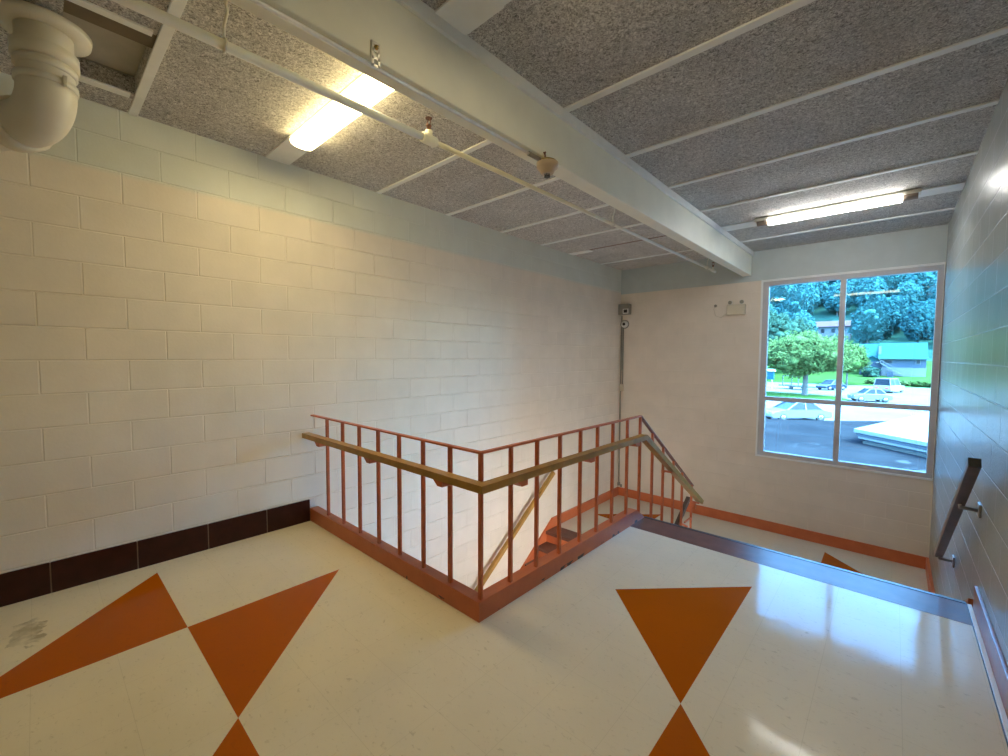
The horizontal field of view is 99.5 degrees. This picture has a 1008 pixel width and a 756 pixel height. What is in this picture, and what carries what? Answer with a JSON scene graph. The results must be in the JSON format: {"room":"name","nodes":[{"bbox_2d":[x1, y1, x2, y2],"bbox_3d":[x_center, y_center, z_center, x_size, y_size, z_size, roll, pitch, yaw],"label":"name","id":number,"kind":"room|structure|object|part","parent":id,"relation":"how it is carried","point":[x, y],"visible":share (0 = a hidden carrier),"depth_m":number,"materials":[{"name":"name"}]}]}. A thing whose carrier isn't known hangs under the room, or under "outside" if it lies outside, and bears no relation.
{"room":"stairwell landing","nodes":[
{"label":"stairwell landing","id":0,"kind":"room"},
{"bbox_2d":[80,46,145,77],"bbox_3d":[0.444,-2.045,2.858,4.574,0.160,10.195,3,4,42],"label":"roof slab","id":1,"kind":"structure","parent":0,"point":[145,46],"depth_m":2.70,"materials":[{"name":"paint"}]},
{"bbox_2d":[0,57,621,589],"bbox_3d":[-1.186,0.856,4.485,0.200,5.938,10.195,3,4,42],"label":"wall","id":2,"kind":"structure","parent":0,"point":[178,307],"depth_m":3.38,"materials":[{"name":"white brick"}]},
{"bbox_2d":[0,499,309,606],"bbox_3d":[-3.061,1.234,2.290,0.013,0.192,4.003,3,4,42],"label":"baseboard","id":3,"kind":"structure","parent":2,"relation":"attached to","point":[16,586],"depth_m":2.91,"materials":[{"name":"tile"}]},
{"bbox_2d":[474,471,554,591],"bbox_3d":[-0.121,2.349,5.510,0.110,1.851,2.499,3,4,42],"label":"wall handrail","id":4,"kind":"object","parent":2,"relation":"attached to","point":[529,509],"visible":0.52,"depth_m":5.74,"materials":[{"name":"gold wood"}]},
{"bbox_2d":[520,487,618,568],"bbox_3d":[0.821,2.954,6.639,0.030,1.665,3.932,3,4,42],"label":"baseboard","id":5,"kind":"structure","parent":2,"relation":"attached to","point":[589,504],"depth_m":6.81,"materials":[{"name":"orange paint"}]},
{"bbox_2d":[0,521,1007,755],"bbox_3d":[-0.912,1.503,1.573,4.174,0.251,5.820,3,4,42],"label":"floor","id":6,"kind":"structure","parent":0,"point":[294,640],"depth_m":2.03,"materials":[{"name":"beige tile"}]},
{"bbox_2d":[0,0,1007,269],"bbox_3d":[0.426,-1.779,2.853,4.174,0.130,9.745,3,4,42],"label":"ceiling","id":7,"kind":"structure","parent":0,"point":[747,111],"depth_m":2.63,"materials":[{"name":"acoustic fibre panel"},{"name":"paint"}]},
{"bbox_2d":[0,0,92,152],"bbox_3d":[-2.466,-1.408,2.101,0.902,0.575,0.335,1,3,12],"label":"drain pipe","id":8,"kind":"object","parent":7,"relation":"attached to","point":[44,46],"visible":1,"depth_m":1.98,"materials":[{"name":"white plastic"}]},
{"bbox_2d":[289,101,361,151],"bbox_3d":[-1.228,-1.690,2.851,0.764,0.063,0.180,3,4,42],"label":"ceiling lamp","id":9,"kind":"object","parent":7,"relation":"attached to","point":[330,120],"depth_m":2.83,"materials":[{"name":"plastic"}]},
{"bbox_2d":[342,75,393,107],"bbox_3d":[-0.780,-1.667,2.442,0.261,0.063,0.180,3,4,42],"label":"ceiling lamp","id":10,"kind":"object","parent":7,"relation":"attached to","point":[367,91],"depth_m":2.46,"materials":[{"name":"plastic"}]},
{"bbox_2d":[111,0,715,272],"bbox_3d":[0.034,-1.549,3.011,0.061,0.350,9.435,3,4,42],"label":"pipe","id":11,"kind":"object","parent":7,"relation":"hanging from","point":[426,137],"visible":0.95,"depth_m":2.00,"materials":[{"name":"metal"}]},
{"bbox_2d":[227,0,753,276],"bbox_3d":[0.413,-1.549,2.868,0.143,0.355,9.733,3,4,42],"label":"beam","id":12,"kind":"structure","parent":7,"relation":"attached to","point":[418,47],"depth_m":2.26,"materials":[{"name":"paint"}]},
{"bbox_2d":[371,39,379,69],"bbox_3d":[-0.526,-1.336,1.761,0.020,0.101,0.040,3,4,42],"label":"bracket","id":13,"kind":"object","parent":12,"relation":"attached to","point":[374,44],"visible":1,"depth_m":1.76,"materials":[{"name":"metal"}]},
{"bbox_2d":[249,0,540,160],"bbox_3d":[-1.315,-1.262,0.944,0.025,0.025,4.545,3,4,42],"label":"conduit","id":14,"kind":"object","parent":12,"relation":"attached to","point":[260,3],"visible":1,"depth_m":1.81,"materials":[{"name":"metal"}]},
{"bbox_2d":[536,151,557,177],"bbox_3d":[0.268,-1.321,2.650,0.136,0.147,0.136,3,4,42],"label":"detector","id":15,"kind":"object","parent":12,"relation":"attached to","point":[546,166],"visible":1,"depth_m":2.61,"materials":[{"name":"beige plastic"}]},
{"bbox_3d":[0.458,-1.691,2.820,0.023,0.064,9.733,3,4,42],"label":"trim","id":16,"kind":"part","parent":12,"relation":"part of","materials":[{"name":"paint"}]},
{"bbox_2d":[754,188,921,226],"bbox_3d":[3.383,-1.739,4.433,1.360,0.085,0.124,3,4,42],"label":"lamp","id":17,"kind":"object","parent":7,"relation":"attached to","point":[897,197],"visible":1,"depth_m":4.33,"materials":[{"name":"plastic"}]},
{"bbox_2d":[757,220,767,226],"bbox_3d":[2.936,-1.752,4.841,0.110,0.050,0.099,3,4,42],"label":"socket","id":18,"kind":"object","parent":17,"relation":"attached to","point":[759,222],"depth_m":4.82,"materials":[{"name":"white plastic"}]},
{"bbox_2d":[902,192,918,200],"bbox_3d":[3.830,-1.705,4.027,0.110,0.050,0.099,3,4,42],"label":"socket","id":19,"kind":"object","parent":17,"relation":"attached to","point":[906,196],"depth_m":4.00,"materials":[{"name":"white plastic"}]},
{"bbox_2d":[561,495,928,591],"bbox_3d":[2.952,2.418,5.869,4.174,0.201,2.185,3,4,42],"label":"floor","id":20,"kind":"structure","parent":0,"point":[887,570],"depth_m":5.99,"materials":[{"name":"tile"}]},
{"bbox_2d":[546,526,576,541],"bbox_3d":[1.452,2.337,5.795,2.050,0.046,0.280,3,4,42],"label":"landing nosing","id":21,"kind":"object","parent":20,"relation":"attached to","point":[567,535],"visible":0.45,"depth_m":6.28,"materials":[{"name":"red rubber"}]},
{"bbox_3d":[2.509,1.913,3.785,2.004,1.263,1.518,3,4,42],"label":"flight","id":22,"kind":"object","parent":20,"relation":"on","visible":0},
{"bbox_2d":[631,516,971,625],"bbox_3d":[1.929,1.390,3.124,2.002,0.164,0.308,3,4,42],"label":"stair nosing","id":23,"kind":"structure","parent":22,"relation":"on","point":[925,601],"depth_m":2.90,"materials":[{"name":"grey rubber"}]},
{"bbox_2d":[618,262,945,557],"bbox_3d":[3.768,1.134,6.691,4.174,5.200,0.220,3,4,42],"label":"wall","id":24,"kind":"structure","parent":0,"point":[690,372],"depth_m":6.75,"materials":[{"name":"white paint"}]},
{"bbox_2d":[617,316,623,486],"bbox_3d":[2.178,0.446,7.934,0.082,3.190,0.038,3,4,42],"label":"conduit","id":25,"kind":"object","parent":24,"relation":"attached to","point":[622,336],"visible":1,"depth_m":7.91,"materials":[{"name":"grey metal"}]},
{"bbox_2d":[618,304,630,314],"bbox_3d":[2.193,-1.248,7.771,0.202,0.190,0.137,3,4,42],"label":"junction box","id":26,"kind":"object","parent":24,"relation":"attached to","point":[623,309],"visible":1,"depth_m":7.73,"materials":[{"name":"grey metal"}]},
{"bbox_2d":[621,320,628,328],"bbox_3d":[2.203,-0.985,7.818,0.160,0.160,0.074,2,4,34],"label":"dome camera","id":27,"kind":"object","parent":24,"relation":"attached to","point":[625,323],"visible":1,"depth_m":7.80,"materials":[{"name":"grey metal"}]},
{"bbox_2d":[727,300,745,314],"bbox_3d":[3.568,-1.083,6.561,0.256,0.221,0.082,3,4,42],"label":"emergency light","id":28,"kind":"object","parent":24,"relation":"attached to","point":[737,309],"visible":1,"depth_m":6.53,"materials":[{"name":"beige plastic"}]},
{"bbox_2d":[618,487,927,568],"bbox_3d":[3.680,2.206,6.656,4.174,0.150,0.026,3,4,42],"label":"baseboard","id":29,"kind":"structure","parent":24,"relation":"attached to","point":[901,557],"depth_m":6.13,"materials":[{"name":"orange paint"}]},
{"bbox_2d":[755,262,944,480],"bbox_3d":[4.551,-0.100,5.803,1.906,2.635,0.090,3,4,42],"label":"window","id":30,"kind":"structure","parent":24,"relation":"in","point":[939,267],"depth_m":5.75,"materials":[{"name":"metal"}]},
{"bbox_2d":[621,224,947,294],"bbox_3d":[3.779,-1.780,6.535,4.174,0.638,0.232,3,4,42],"label":"lintel","id":31,"kind":"object","parent":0,"point":[926,245],"visible":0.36,"depth_m":5.93,"materials":[{"name":"paint"}]},
{"bbox_2d":[929,79,1007,666],"bbox_3d":[2.045,1.025,1.542,0.200,5.938,10.195,3,4,42],"label":"wall","id":32,"kind":"structure","parent":0,"point":[972,411],"depth_m":2.79,"materials":[{"name":"white brick"}]},
{"bbox_2d":[925,558,972,606],"bbox_3d":[4.003,1.843,3.908,0.026,1.164,3.569,3,4,42],"label":"baseboard","id":33,"kind":"structure","parent":32,"relation":"attached to","point":[927,567],"depth_m":4.78,"materials":[{"name":"orange paint"}]},
{"bbox_2d":[934,457,981,567],"bbox_3d":[2.981,0.946,2.796,0.109,1.122,1.650,3,4,42],"label":"wall handrail","id":34,"kind":"object","parent":32,"relation":"attached to","point":[973,466],"visible":1,"depth_m":2.55,"materials":[{"name":"brown wood"}]},
{"bbox_2d":[966,604,1007,746],"bbox_3d":[0.703,1.461,0.285,0.024,0.026,6.100,3,4,42],"label":"trim","id":35,"kind":"structure","parent":32,"relation":"attached to","point":[1001,712],"depth_m":1.96,"materials":[{"name":"grey metal"}]},
{"bbox_2d":[973,586,1007,718],"bbox_3d":[0.705,1.385,0.253,0.016,0.140,6.060,3,4,42],"label":"baseboard","id":36,"kind":"structure","parent":32,"relation":"attached to","point":[998,664],"depth_m":2.02,"materials":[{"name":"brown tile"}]},
{"bbox_3d":[1.033,2.549,3.755,0.068,2.027,3.530,3,4,42],"label":"wall","id":37,"kind":"structure","parent":0,"visible":0},
{"bbox_2d":[310,506,643,622],"bbox_3d":[0.302,1.902,4.443,2.137,1.555,3.655,3,4,42],"label":"kerb","id":38,"kind":"object","parent":37,"relation":"on","point":[463,598],"visible":0.3,"depth_m":2.83,"materials":[{"name":"orange paint"}]},
{"bbox_2d":[302,414,703,599],"bbox_3d":[0.271,1.210,4.312,2.213,1.813,3.580,3,4,42],"label":"stair railing","id":39,"kind":"object","parent":38,"relation":"on","point":[442,478],"visible":0.94,"depth_m":2.90,"materials":[{"name":"brown metal"}]},
{"bbox_3d":[-0.235,0.334,3.769,2.128,0.012,2.008,3,4,42],"label":"rail","id":40,"kind":"part","parent":39,"relation":"part of","materials":[{"name":"brown metal"}]},
{"bbox_3d":[0.273,0.959,4.299,2.213,1.006,3.580,3,4,42],"label":"handrail","id":41,"kind":"part","parent":39,"relation":"part of","materials":[{"name":"brown wood"}]},
{"bbox_3d":[1.685,0.785,4.346,0.032,0.952,1.412,3,4,42],"label":"rail","id":42,"kind":"part","parent":39,"relation":"part of","materials":[{"name":"metal"}]},
{"bbox_2d":[674,496,689,526],"bbox_3d":[1.525,2.177,4.379,0.126,1.403,2.223,3,4,42],"label":"handrail","id":43,"kind":"object","parent":37,"relation":"attached to","point":[687,499],"visible":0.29,"depth_m":5.03,"materials":[{"name":"brown wood"}]},
{"bbox_3d":[0.399,3.694,3.139,4.174,0.200,9.745,3,4,42],"label":"floor","id":44,"kind":"structure","parent":0,"visible":0},
{"bbox_2d":[525,535,566,565],"bbox_3d":[0.874,2.977,5.189,2.000,1.263,1.518,3,4,42],"label":"flight","id":45,"kind":"object","parent":44,"relation":"on","point":[550,544],"visible":0.04,"depth_m":6.18,"materials":[{"name":"orange paint"}]},
{"label":"outside","id":46,"kind":"structure","parent":0,"visible":0},
{"bbox_2d":[812,300,932,360],"bbox_3d":[151.044,-63.621,197.504,260.000,123.882,220.000,3,4,42],"label":"hillside","id":47,"kind":"structure","parent":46,"point":[819,314],"depth_m":137.35,"materials":[{"name":"green plant"}]},
{"bbox_2d":[770,286,791,307],"bbox_3d":[107.366,-28.674,166.355,9.675,14.298,9.489,3,4,44],"label":"tree","id":48,"kind":"object","parent":47,"relation":"on","point":[778,296],"visible":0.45,"depth_m":164.19,"materials":[{"name":"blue plant"}]},
{"bbox_2d":[776,307,792,317],"bbox_3d":[98.325,-19.144,152.052,8.747,12.544,8.578,0,3,-5],"label":"tree","id":49,"kind":"object","parent":47,"relation":"on","point":[778,309],"visible":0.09,"depth_m":150.47,"materials":[{"name":"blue plant"}]},
{"bbox_2d":[782,284,798,296],"bbox_3d":[114.602,-32.925,171.820,8.381,11.427,8.944,1,3,18],"label":"tree","id":50,"kind":"object","parent":47,"relation":"on","point":[792,289],"visible":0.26,"depth_m":169.40,"materials":[{"name":"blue plant"}]},
{"bbox_2d":[780,296,807,313],"bbox_3d":[106.321,-23.671,157.194,9.300,14.286,9.161,2,3,29],"label":"tree","id":51,"kind":"object","parent":47,"relation":"on","point":[793,305],"visible":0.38,"depth_m":155.30,"materials":[{"name":"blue plant"}]},
{"bbox_2d":[790,309,817,330],"bbox_3d":[98.088,-16.547,141.193,9.703,12.317,9.516,0,3,-11],"label":"tree","id":52,"kind":"object","parent":47,"relation":"on","point":[804,313],"visible":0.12,"depth_m":138.69,"materials":[{"name":"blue plant"}]},
{"bbox_2d":[795,283,823,315],"bbox_3d":[114.382,-29.486,161.554,9.295,14.463,9.156,0,3,-14],"label":"tree","id":53,"kind":"object","parent":47,"relation":"on","point":[809,295],"visible":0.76,"depth_m":159.02,"materials":[{"name":"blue plant"}]},
{"bbox_2d":[802,281,829,303],"bbox_3d":[121.261,-33.556,165.815,10.234,13.818,10.037,0,3,-8],"label":"tree","id":54,"kind":"object","parent":47,"relation":"on","point":[823,286],"visible":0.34,"depth_m":162.20,"materials":[{"name":"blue plant"}]},
{"bbox_2d":[815,320,851,339],"bbox_3d":[110.858,-14.406,143.727,10.200,9.600,8.200,3,4,42],"label":"house","id":55,"kind":"structure","parent":47,"relation":"on","point":[828,328],"depth_m":141.61,"materials":[{"name":"white paint"}]},
{"bbox_2d":[821,283,853,315],"bbox_3d":[121.622,-28.443,155.122,10.120,12.996,9.802,-2,4,-40],"label":"tree","id":56,"kind":"object","parent":47,"relation":"on","point":[831,298],"visible":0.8,"depth_m":153.72,"materials":[{"name":"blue plant"}]},
{"bbox_2d":[836,278,860,298],"bbox_3d":[129.575,-34.224,159.480,9.885,15.462,9.737,0,3,-4],"label":"tree","id":57,"kind":"object","parent":47,"relation":"on","point":[851,282],"visible":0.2,"depth_m":156.56,"materials":[{"name":"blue plant"}]},
{"bbox_2d":[847,301,889,343],"bbox_3d":[109.541,-16.178,128.372,9.851,14.166,9.704,3,4,44],"label":"tree","id":58,"kind":"object","parent":47,"relation":"on","point":[869,322],"visible":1,"depth_m":126.66,"materials":[{"name":"green plant"}]},
{"bbox_2d":[852,276,887,308],"bbox_3d":[127.620,-29.054,148.988,9.791,16.371,10.449,0,3,-12],"label":"tree","id":59,"kind":"object","parent":47,"relation":"on","point":[868,289],"visible":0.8,"depth_m":146.73,"materials":[{"name":"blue plant"}]},
{"bbox_2d":[872,296,901,338],"bbox_3d":[118.111,-18.475,133.744,10.270,14.577,10.117,-1,3,-24],"label":"tree","id":60,"kind":"object","parent":47,"relation":"on","point":[888,307],"visible":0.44,"depth_m":130.78,"materials":[{"name":"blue plant"}]},
{"bbox_2d":[880,275,900,296],"bbox_3d":[136.373,-32.624,153.257,10.104,14.282,9.786,2,3,24],"label":"tree","id":61,"kind":"object","parent":47,"relation":"on","point":[892,281],"visible":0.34,"depth_m":149.70,"materials":[{"name":"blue plant"}]},
{"bbox_2d":[887,294,909,330],"bbox_3d":[125.722,-20.459,137.483,9.169,13.205,8.880,-1,3,-22],"label":"tree","id":62,"kind":"object","parent":47,"relation":"on","point":[899,300],"visible":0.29,"depth_m":135.31,"materials":[{"name":"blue plant"}]},
{"bbox_2d":[898,274,908,286],"bbox_3d":[144.027,-37.722,157.368,10.185,15.726,10.032,0,3,-9],"label":"tree","id":63,"kind":"object","parent":47,"relation":"on","point":[903,276],"visible":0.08,"depth_m":153.79,"materials":[{"name":"green plant"}]},
{"bbox_2d":[890,280,926,305],"bbox_3d":[135.125,-26.559,143.137,8.898,12.616,9.072,3,4,38],"label":"tree","id":64,"kind":"object","parent":47,"relation":"on","point":[909,290],"visible":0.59,"depth_m":140.56,"materials":[{"name":"green plant"}]},
{"bbox_2d":[898,300,934,342],"bbox_3d":[117.516,-15.131,121.021,8.930,13.177,8.649,3,4,38],"label":"tree","id":65,"kind":"object","parent":47,"relation":"on","point":[918,322],"visible":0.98,"depth_m":119.51,"materials":[{"name":"green plant"}]},
{"bbox_2d":[900,272,936,300],"bbox_3d":[142.498,-31.659,146.517,10.195,14.563,9.552,1,3,18],"label":"tree","id":66,"kind":"object","parent":47,"relation":"on","point":[925,279],"visible":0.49,"depth_m":143.67,"materials":[{"name":"green plant"}]},
{"bbox_2d":[919,298,935,338],"bbox_3d":[126.424,-17.252,126.527,9.038,13.221,8.754,-1,3,-28],"label":"tree","id":67,"kind":"object","parent":47,"relation":"on","point":[928,301],"visible":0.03,"depth_m":125.61,"materials":[{"name":"green plant"}]},
{"bbox_2d":[925,278,936,299],"bbox_3d":[141.230,-26.674,136.492,9.949,14.455,9.800,0,3,1],"label":"tree","id":68,"kind":"object","parent":47,"relation":"on","point":[932,290],"visible":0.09,"depth_m":137.57,"materials":[{"name":"green plant"}]},
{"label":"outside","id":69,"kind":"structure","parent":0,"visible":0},
{"bbox_2d":[767,361,931,387],"bbox_3d":[62.677,-0.861,104.088,180.000,7.407,41.400,3,4,42],"label":"lawn","id":70,"kind":"structure","parent":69,"point":[855,378],"depth_m":87.07,"materials":[{"name":"green plant"}]},
{"bbox_2d":[777,313,814,333],"bbox_3d":[67.438,-7.852,101.935,11.121,14.642,12.408,3,4,42],"label":"tree","id":71,"kind":"object","parent":70,"relation":"on","point":[797,324],"visible":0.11,"depth_m":97.76,"materials":[{"name":"green plant"}]},
{"bbox_2d":[864,378,874,383],"bbox_3d":[66.654,0.691,77.116,2.773,1.307,2.649,-2,4,-43],"label":"shrub","id":72,"kind":"object","parent":70,"relation":"on","point":[869,381],"visible":0.56,"depth_m":76.82,"materials":[{"name":"green plant"}]},
{"bbox_2d":[861,366,880,376],"bbox_3d":[75.970,-1.145,88.492,3.356,2.931,3.334,3,4,42],"label":"round bush","id":73,"kind":"object","parent":70,"relation":"on","point":[873,371],"visible":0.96,"depth_m":87.54,"materials":[{"name":"green plant"}]},
{"bbox_2d":[887,371,893,376],"bbox_3d":[78.548,-0.793,86.888,1.100,1.220,0.900,3,4,42],"label":"bin","id":74,"kind":"object","parent":70,"relation":"on","point":[889,373],"visible":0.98,"depth_m":86.56,"materials":[{"name":"blue paint"}]},
{"bbox_2d":[859,343,928,376],"bbox_3d":[83.155,-3.709,91.593,10.850,7.600,11.440,3,4,42],"label":"house","id":75,"kind":"structure","parent":70,"relation":"on","point":[905,359],"depth_m":88.34,"materials":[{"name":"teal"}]},
{"bbox_2d":[899,380,911,385],"bbox_3d":[69.020,0.934,73.639,2.649,1.307,2.773,-1,3,-18],"label":"shrub","id":76,"kind":"object","parent":70,"relation":"on","point":[902,382],"visible":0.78,"depth_m":72.88,"materials":[{"name":"green plant"}]},
{"bbox_2d":[912,380,928,386],"bbox_3d":[70.185,1.042,72.053,2.773,1.307,2.649,0,3,-1],"label":"shrub","id":77,"kind":"object","parent":70,"relation":"on","point":[918,383],"visible":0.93,"depth_m":71.27,"materials":[{"name":"green plant"}]},
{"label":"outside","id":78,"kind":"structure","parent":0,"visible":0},
{"bbox_2d":[765,382,930,420],"bbox_3d":[135.878,-2.187,154.662,280.000,0.500,388.000,3,4,42],"label":"ground","id":79,"kind":"structure","parent":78,"point":[912,396],"depth_m":46.71,"materials":[{"name":"concrete"}]},
{"bbox_2d":[767,369,775,387],"bbox_3d":[42.508,0.069,68.618,0.600,3.050,2.300,0,3,-13],"label":"notice board","id":80,"kind":"object","parent":79,"relation":"on","point":[770,372],"visible":0.55,"depth_m":67.98,"materials":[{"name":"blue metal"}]},
{"bbox_3d":[42.511,-0.455,68.591,0.200,1.300,2.000,0,3,-13],"label":"panel","id":81,"kind":"part","parent":80,"relation":"part of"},
{"bbox_2d":[767,304,793,368],"bbox_3d":[54.145,-7.622,91.308,13.207,16.859,14.154,3,4,42],"label":"tree","id":82,"kind":"object","parent":79,"relation":"on","point":[777,325],"visible":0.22,"depth_m":86.94,"materials":[{"name":"green plant"}]},
{"bbox_2d":[779,375,815,389],"bbox_3d":[45.077,0.739,65.126,2.300,2.099,6.001,0,3,-10],"label":"trailer","id":83,"kind":"object","parent":79,"relation":"on","point":[791,386],"visible":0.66,"depth_m":65.52,"materials":[{"name":"white metal"}]},
{"bbox_3d":[44.936,0.396,65.948,1.700,1.500,3.000,0,3,-10],"label":"frame","id":84,"kind":"part","parent":83,"relation":"part of","materials":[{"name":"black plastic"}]},
{"bbox_2d":[765,402,831,420],"bbox_3d":[22.891,2.575,33.675,4.762,1.489,1.853,0,3,-2],"label":"car","id":85,"kind":"object","parent":79,"relation":"on","point":[783,410],"visible":0.77,"depth_m":32.83,"materials":[{"name":"silver metal"}]},
{"bbox_3d":[23.149,2.155,33.661,2.949,0.646,1.759,0,3,-2],"label":"roof frame","id":86,"kind":"part","parent":85,"relation":"part of","materials":[{"name":"silver metal"}]},
{"bbox_2d":[766,391,850,400],"bbox_3d":[20.151,1.252,72.153,60.300,0.140,18.000,3,4,42],"label":"traffic island","id":87,"kind":"object","parent":79,"relation":"on","point":[774,394],"visible":0.13,"depth_m":52.85,"materials":[{"name":"green plant"}]},
{"bbox_2d":[767,330,870,394],"bbox_3d":[38.609,-1.751,54.456,11.194,8.923,11.286,-1,3,-28],"label":"shade tree","id":88,"kind":"object","parent":87,"relation":"on","point":[813,352],"visible":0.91,"depth_m":52.06,"materials":[{"name":"green plant"}]},
{"bbox_2d":[816,380,846,390],"bbox_3d":[49.695,1.062,64.820,3.912,1.526,1.803,0,3,-13],"label":"car","id":89,"kind":"object","parent":79,"relation":"on","point":[830,385],"visible":0.86,"depth_m":64.22,"materials":[{"name":"blue paint"}]},
{"bbox_2d":[764,419,926,471],"bbox_3d":[12.990,2.737,20.011,60.000,2.500,31.715,3,4,42],"label":"parking lot","id":90,"kind":"structure","parent":79,"relation":"on","point":[812,438],"depth_m":12.18,"materials":[{"name":"grey asphalt"}]},
{"bbox_2d":[854,413,928,457],"bbox_3d":[16.529,1.762,11.204,18.716,0.400,8.870,-2,4,-32],"label":"roof","id":91,"kind":"structure","parent":90,"relation":"on","point":[909,435],"depth_m":11.81,"materials":[{"name":"white metal"}]},
{"bbox_2d":[836,340,872,384],"bbox_3d":[62.104,-2.587,77.247,7.035,8.448,7.113,3,4,42],"label":"young tree","id":92,"kind":"object","parent":79,"relation":"on","point":[864,361],"visible":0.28,"depth_m":75.12,"materials":[{"name":"green plant"}]},
{"bbox_2d":[847,388,892,402],"bbox_3d":[41.251,1.914,48.177,3.612,1.476,1.753,1,3,17],"label":"car","id":93,"kind":"object","parent":79,"relation":"on","point":[875,394],"visible":1,"depth_m":47.52,"materials":[{"name":"silver metal"}]},
{"bbox_3d":[41.437,1.496,48.098,2.257,0.630,1.657,1,3,17],"label":"roof frame","id":94,"kind":"part","parent":93,"relation":"part of","materials":[{"name":"silver metal"}]},
{"bbox_2d":[873,378,904,392],"bbox_3d":[54.824,1.052,60.799,4.412,2.016,2.053,-1,3,-28],"label":"car","id":95,"kind":"object","parent":79,"relation":"on","point":[886,384],"visible":0.85,"depth_m":59.83,"materials":[{"name":"white paint"}]},
{"bbox_3d":[54.322,0.555,60.508,3.249,0.999,1.948,-1,3,-28],"label":"roof frame","id":96,"kind":"part","parent":95,"relation":"part of","materials":[{"name":"white paint"}]}
]}

